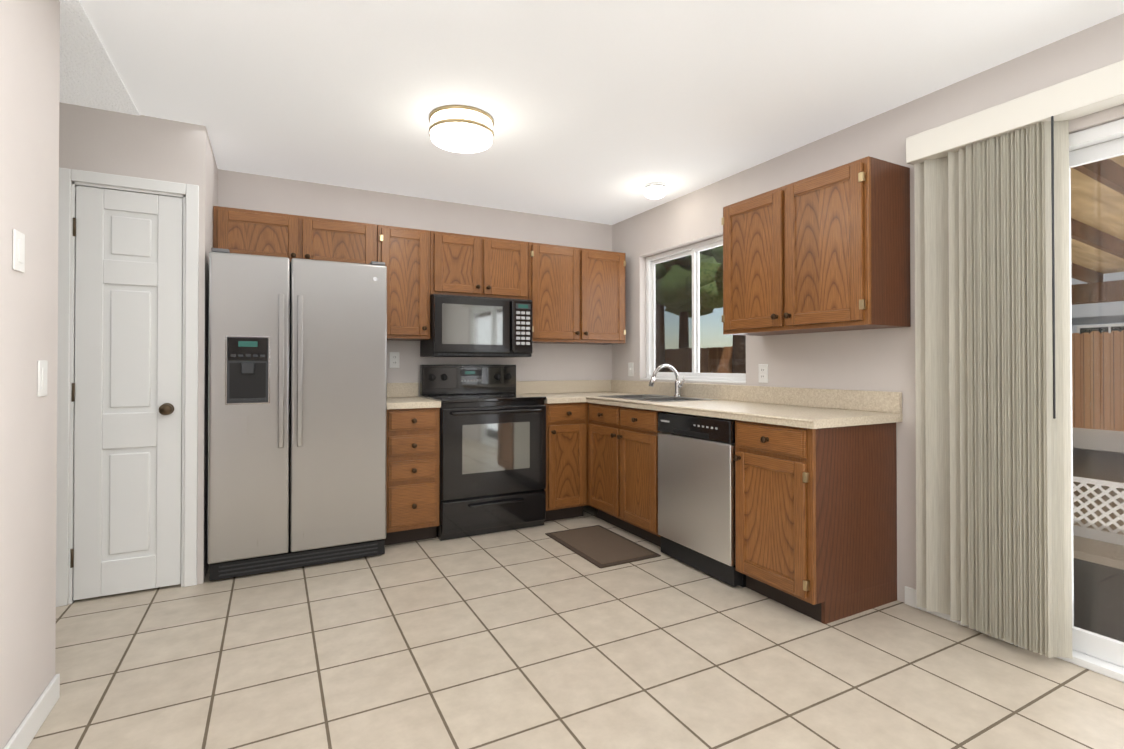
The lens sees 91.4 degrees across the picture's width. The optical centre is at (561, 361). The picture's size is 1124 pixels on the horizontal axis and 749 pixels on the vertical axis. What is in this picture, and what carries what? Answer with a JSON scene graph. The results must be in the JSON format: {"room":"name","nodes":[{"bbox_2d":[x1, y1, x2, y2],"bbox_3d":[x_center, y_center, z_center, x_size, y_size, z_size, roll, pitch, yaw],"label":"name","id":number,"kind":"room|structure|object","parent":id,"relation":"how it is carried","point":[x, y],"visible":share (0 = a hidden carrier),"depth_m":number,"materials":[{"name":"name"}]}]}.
{"room":"kitchen","nodes":[
{"label":"kitchen","id":0,"kind":"room"},
{"bbox_2d":[0,0,59,748],"bbox_3d":[-0.445,-0.065,-0.702,0.120,2.420,5.820,0,0,-28],"label":"wall","id":1,"kind":"structure","parent":0,"point":[29,105],"depth_m":1.67,"materials":[{"name":"paint"}]},
{"bbox_2d":[13,229,24,272],"bbox_3d":[-1.585,-0.321,1.601,0.009,0.116,0.072,0,0,-28],"label":"thermostat","id":2,"kind":"object","parent":1,"relation":"attached to","point":[18,251],"visible":1,"depth_m":1.59,"materials":[{"name":"white plastic"}]},
{"bbox_2d":[3,674,59,748],"bbox_3d":[-0.409,1.103,-0.636,0.013,0.085,5.720,0,0,-28],"label":"baseboard","id":3,"kind":"structure","parent":1,"relation":"attached to","point":[24,734],"depth_m":1.71,"materials":[{"name":"white wood"}]},
{"bbox_2d":[37,360,47,396],"bbox_3d":[-1.675,0.056,1.768,0.009,0.116,0.072,0,0,-28],"label":"light switch","id":4,"kind":"object","parent":1,"relation":"attached to","point":[42,366],"visible":0.96,"depth_m":1.76,"materials":[{"name":"white plastic"}]},
{"bbox_2d":[59,102,217,603],"bbox_3d":[-3.434,-0.041,2.492,3.110,2.420,0.720,0,0,-28],"label":"wall","id":5,"kind":"structure","parent":0,"point":[114,143],"depth_m":2.83,"materials":[{"name":"paint"}]},
{"bbox_2d":[70,186,182,599],"bbox_3d":[-2.170,0.153,2.738,0.442,2.013,0.103,0,0,-28],"label":"pantry door","id":6,"kind":"structure","parent":5,"relation":"in","point":[126,394],"depth_m":2.75,"materials":[{"name":"white paint"}]},
{"bbox_2d":[56,168,198,606],"bbox_3d":[-2.190,0.123,2.789,0.574,2.097,0.114,0,0,-28],"label":"door frame","id":7,"kind":"structure","parent":5,"relation":"attached to","point":[66,372],"depth_m":2.69,"materials":[{"name":"white wood"}]},
{"bbox_2d":[218,169,611,396],"bbox_3d":[-2.233,-0.032,3.611,6.280,2.420,0.140,0,0,-28],"label":"wall","id":8,"kind":"structure","parent":0,"point":[544,362],"depth_m":4.21,"materials":[{"name":"paint"}]},
{"bbox_2d":[213,206,376,263],"bbox_3d":[-1.722,-0.755,3.593,0.935,0.335,0.375,0,0,-28],"label":"upper cabinet","id":9,"kind":"object","parent":8,"relation":"attached to","point":[250,232],"visible":0.77,"depth_m":3.44,"materials":[{"name":"brown wood"}]},
{"bbox_2d":[389,352,398,367],"bbox_3d":[-1.238,-0.009,4.051,0.072,0.116,0.008,0,0,-28],"label":"outlet","id":10,"kind":"object","parent":8,"relation":"attached to","point":[393,359],"visible":1,"depth_m":4.05,"materials":[{"name":"white plastic"}]},
{"bbox_2d":[377,225,429,340],"bbox_3d":[-1.147,-0.538,3.894,0.356,0.765,0.375,0,0,-28],"label":"upper cabinet","id":11,"kind":"object","parent":8,"relation":"attached to","point":[403,254],"visible":0.85,"depth_m":3.77,"materials":[{"name":"brown wood"}]},
{"bbox_2d":[430,231,527,299],"bbox_3d":[-0.654,-0.693,4.155,0.756,0.450,0.375,0,0,-28],"label":"upper cabinet","id":12,"kind":"object","parent":8,"relation":"attached to","point":[468,265],"visible":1,"depth_m":4.00,"materials":[{"name":"brown wood"}]},
{"bbox_2d":[420,294,531,357],"bbox_3d":[-0.639,-0.248,4.123,0.750,0.432,0.436,0,0,-28],"label":"over-the-range microwave","id":13,"kind":"object","parent":12,"relation":"attached to","point":[467,326],"visible":1,"depth_m":3.94,"materials":[{"name":"black plastic"}]},
{"bbox_2d":[528,242,625,344],"bbox_3d":[0.079,-0.533,4.541,0.897,0.765,0.375,0,0,-28],"label":"upper cabinet","id":14,"kind":"object","parent":8,"relation":"attached to","point":[576,295],"visible":0.94,"depth_m":4.39,"materials":[{"name":"brown wood"}]},
{"bbox_2d":[27,505,1123,748],"bbox_3d":[-0.486,1.202,0.289,6.280,0.100,7.630,0,0,-28],"label":"floor","id":15,"kind":"structure","parent":0,"point":[533,637],"depth_m":2.09,"materials":[{"name":"beige tile"}]},
{"bbox_2d":[208,248,386,580],"bbox_3d":[-1.608,0.284,3.376,0.908,1.760,0.776,0,0,-28],"label":"fridge","id":16,"kind":"object","parent":15,"relation":"on","point":[297,410],"visible":1,"depth_m":3.06,"materials":[{"name":"silver metal"}]},
{"bbox_2d":[384,408,439,544],"bbox_3d":[-1.084,0.742,3.754,0.346,0.874,0.665,0,0,-28],"label":"base cabinet","id":17,"kind":"object","parent":15,"relation":"on","point":[412,474],"visible":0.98,"depth_m":3.50,"materials":[{"name":"brown wood"}]},
{"bbox_2d":[387,383,440,408],"bbox_3d":[-1.089,0.231,3.767,0.347,0.145,0.645,0,0,-28],"label":"countertop","id":18,"kind":"structure","parent":17,"relation":"on","point":[399,395],"depth_m":3.88,"materials":[{"name":"laminate"}]},
{"bbox_2d":[420,365,545,540],"bbox_3d":[-0.575,0.603,3.984,0.763,1.155,0.679,0,0,-28],"label":"range","id":19,"kind":"object","parent":15,"relation":"on","point":[492,471],"visible":1,"depth_m":3.76,"materials":[{"name":"black metal"}]},
{"bbox_2d":[544,402,587,521],"bbox_3d":[-0.091,0.746,4.277,0.360,0.874,0.665,0,0,-28],"label":"base cabinet","id":20,"kind":"object","parent":15,"relation":"on","point":[566,489],"visible":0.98,"depth_m":4.02,"materials":[{"name":"brown wood"}]},
{"bbox_2d":[516,380,582,403],"bbox_3d":[-0.125,0.235,4.275,0.295,0.145,0.645,0,0,-28],"label":"countertop","id":21,"kind":"structure","parent":20,"relation":"on","point":[563,391],"depth_m":4.56,"materials":[{"name":"laminate"}]},
{"bbox_2d":[545,525,660,567],"bbox_3d":[0.241,1.171,3.510,0.430,0.011,0.710,0,0,-28],"label":"mat","id":22,"kind":"object","parent":15,"relation":"on","point":[599,546],"visible":1,"depth_m":3.44,"materials":[{"name":"brown fabric"}]},
{"bbox_2d":[588,402,663,546],"bbox_3d":[0.644,0.743,3.863,0.665,0.874,0.863,0,0,-28],"label":"base cabinet","id":23,"kind":"object","parent":15,"relation":"on","point":[623,468],"visible":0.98,"depth_m":3.66,"materials":[{"name":"brown wood"}]},
{"bbox_2d":[583,380,902,428],"bbox_3d":[0.755,0.230,3.646,0.676,0.145,2.578,0,0,-28],"label":"countertop","id":24,"kind":"structure","parent":23,"relation":"on","point":[812,408],"depth_m":3.07,"materials":[{"name":"laminate"}]},
{"bbox_2d":[599,394,717,401],"bbox_3d":[0.663,0.361,3.926,0.500,0.202,0.740,0,0,-28],"label":"sink","id":25,"kind":"object","parent":24,"relation":"in","point":[654,398],"visible":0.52,"depth_m":3.93,"materials":[{"name":"silver metal"}]},
{"bbox_2d":[649,364,684,396],"bbox_3d":[0.762,0.140,3.944,0.290,0.240,0.122,0,0,-28],"label":"faucet","id":26,"kind":"object","parent":24,"relation":"on","point":[678,385],"visible":1,"depth_m":3.99,"materials":[{"name":"silver metal"}]},
{"bbox_2d":[658,411,745,586],"bbox_3d":[0.983,0.741,3.207,0.598,0.868,0.605,0,0,-28],"label":"dishwasher","id":27,"kind":"object","parent":15,"relation":"on","point":[696,494],"visible":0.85,"depth_m":3.02,"materials":[{"name":"silver metal"}]},
{"bbox_2d":[733,420,896,623],"bbox_3d":[1.240,0.734,2.734,0.665,0.874,0.460,0,0,-28],"label":"base cabinet","id":28,"kind":"object","parent":15,"relation":"on","point":[815,524],"visible":1,"depth_m":2.55,"materials":[{"name":"brown wood"}]},
{"bbox_2d":[59,0,1123,224],"bbox_3d":[-0.486,-1.315,0.308,6.280,0.106,7.630,0,0,-28],"label":"ceiling","id":29,"kind":"structure","parent":0,"point":[602,111],"depth_m":2.41,"materials":[{"name":"paint"}]},
{"bbox_2d":[429,105,493,152],"bbox_3d":[-0.518,-1.189,2.834,0.332,0.118,0.332,0,0,-28],"label":"ceiling light","id":30,"kind":"object","parent":29,"relation":"attached to","point":[460,128],"visible":1,"depth_m":2.73,"materials":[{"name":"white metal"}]},
{"bbox_2d":[643,182,667,198],"bbox_3d":[0.659,-1.194,3.872,0.176,0.092,0.176,0,0,-28],"label":"ceiling light","id":31,"kind":"object","parent":29,"relation":"attached to","point":[655,190],"visible":1,"depth_m":3.81,"materials":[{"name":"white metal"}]},
{"bbox_2d":[612,13,1123,602],"bbox_3d":[2.229,-0.047,1.730,0.140,2.420,7.630,0,0,-28],"label":"wall","id":32,"kind":"structure","parent":0,"point":[874,359],"depth_m":2.83,"materials":[{"name":"paint"}]},
{"bbox_2d":[628,363,632,375],"bbox_3d":[0.584,0.071,4.683,0.017,0.116,0.072,0,0,-28],"label":"light switch","id":33,"kind":"object","parent":32,"relation":"attached to","point":[630,369],"visible":1,"depth_m":4.68,"materials":[{"name":"white plastic"}]},
{"bbox_2d":[640,235,745,383],"bbox_3d":[0.976,-0.363,4.096,0.123,1.028,1.156,0,0,-28],"label":"kitchen window","id":34,"kind":"structure","parent":32,"relation":"in","point":[695,374],"depth_m":4.23,"materials":[{"name":"white plastic"}]},
{"bbox_2d":[758,364,767,382],"bbox_3d":[1.254,0.076,3.420,0.008,0.116,0.072,0,0,-28],"label":"wall outlet","id":35,"kind":"object","parent":32,"relation":"attached to","point":[762,373],"visible":1,"depth_m":3.41,"materials":[{"name":"white plastic"}]},
{"bbox_2d":[721,156,910,335],"bbox_3d":[1.296,-0.545,2.949,0.375,0.765,0.910,0,0,-28],"label":"upper cabinet","id":36,"kind":"object","parent":32,"relation":"attached to","point":[827,251],"visible":1,"depth_m":2.68,"materials":[{"name":"brown wood"}]},
{"bbox_2d":[905,586,1023,648],"bbox_3d":[1.769,1.126,2.431,0.013,0.085,0.485,0,0,-28],"label":"baseboard","id":37,"kind":"structure","parent":32,"relation":"attached to","point":[910,597],"depth_m":2.59,"materials":[{"name":"white wood"}]},
{"bbox_2d":[906,60,1123,658],"bbox_3d":[2.221,0.039,1.470,0.111,2.175,2.480,0,0,-28],"label":"vertical blinds","id":38,"kind":"object","parent":32,"relation":"attached to","point":[993,512],"visible":0.98,"depth_m":2.24,"materials":[{"name":"white fabric"}]},
{"bbox_2d":[1056,118,1123,682],"bbox_3d":[2.385,0.137,1.438,0.105,2.048,1.846,0,0,-28],"label":"sliding glass door","id":39,"kind":"structure","parent":32,"relation":"attached to","point":[1098,653],"depth_m":2.10,"materials":[{"name":"white plastic"}]},
{"label":"outside","id":40,"kind":"structure","parent":0,"visible":0},
{"bbox_2d":[1072,427,1123,561],"bbox_3d":[19.592,1.555,30.071,57.020,0.250,85.000,0,0,-28],"label":"ground","id":41,"kind":"structure","parent":40,"point":[1101,450],"depth_m":6.25,"materials":[{"name":"grey concrete"}]},
{"bbox_2d":[656,250,705,371],"bbox_3d":[3.199,-4.418,18.284,4.256,11.523,3.908,0,0,-28],"label":"pine tree","id":42,"kind":"object","parent":41,"relation":"on","point":[660,290],"depth_m":17.03,"materials":[{"name":"green plant"}]},
{"bbox_2d":[665,248,714,348],"bbox_3d":[5.920,-4.641,26.268,4.560,12.093,4.332,0,0,-28],"label":"pine tree","id":43,"kind":"object","parent":41,"relation":"on","point":[702,308],"depth_m":26.06,"materials":[{"name":"plant"}]},
{"bbox_2d":[685,245,745,373],"bbox_3d":[4.694,-3.398,14.046,2.916,9.421,3.517,0,0,-28],"label":"pine tree","id":44,"kind":"object","parent":41,"relation":"on","point":[739,344],"depth_m":14.10,"materials":[{"name":"green plant"}]},
{"bbox_2d":[665,330,1123,430],"bbox_3d":[7.503,0.394,15.217,0.149,1.845,36.115,0,0,-28],"label":"fence","id":45,"kind":"object","parent":41,"relation":"on","point":[1108,387],"depth_m":10.33,"materials":[{"name":"brown wood"}]},
{"bbox_2d":[1071,155,1123,304],"bbox_3d":[5.473,-0.136,1.813,5.699,2.700,10.150,0,0,-28],"label":"roof","id":46,"kind":"structure","parent":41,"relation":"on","point":[1090,245],"depth_m":4.77,"materials":[{"name":"brown wood"}]},
{"bbox_2d":[1071,272,1123,334],"bbox_3d":[18.585,-0.998,16.559,11.420,4.650,12.840,0,0,-28],"label":"neighbor house","id":47,"kind":"structure","parent":41,"relation":"on","point":[1101,314],"depth_m":14.11,"materials":[{"name":"white"}]},
{"bbox_2d":[1073,476,1123,545],"bbox_3d":[4.220,1.014,2.750,0.024,0.415,5.407,0,0,-28],"label":"lattice","id":48,"kind":"object","parent":41,"relation":"on","point":[1108,534],"depth_m":3.76,"materials":[{"name":"white wood"}]},
{"bbox_2d":[1073,550,1123,641],"bbox_3d":[2.791,1.237,2.564,1.640,0.105,14.000,0,0,-28],"label":"patio slab","id":49,"kind":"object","parent":41,"relation":"on","point":[1112,564],"depth_m":2.77,"materials":[{"name":"grey concrete"}]}
]}

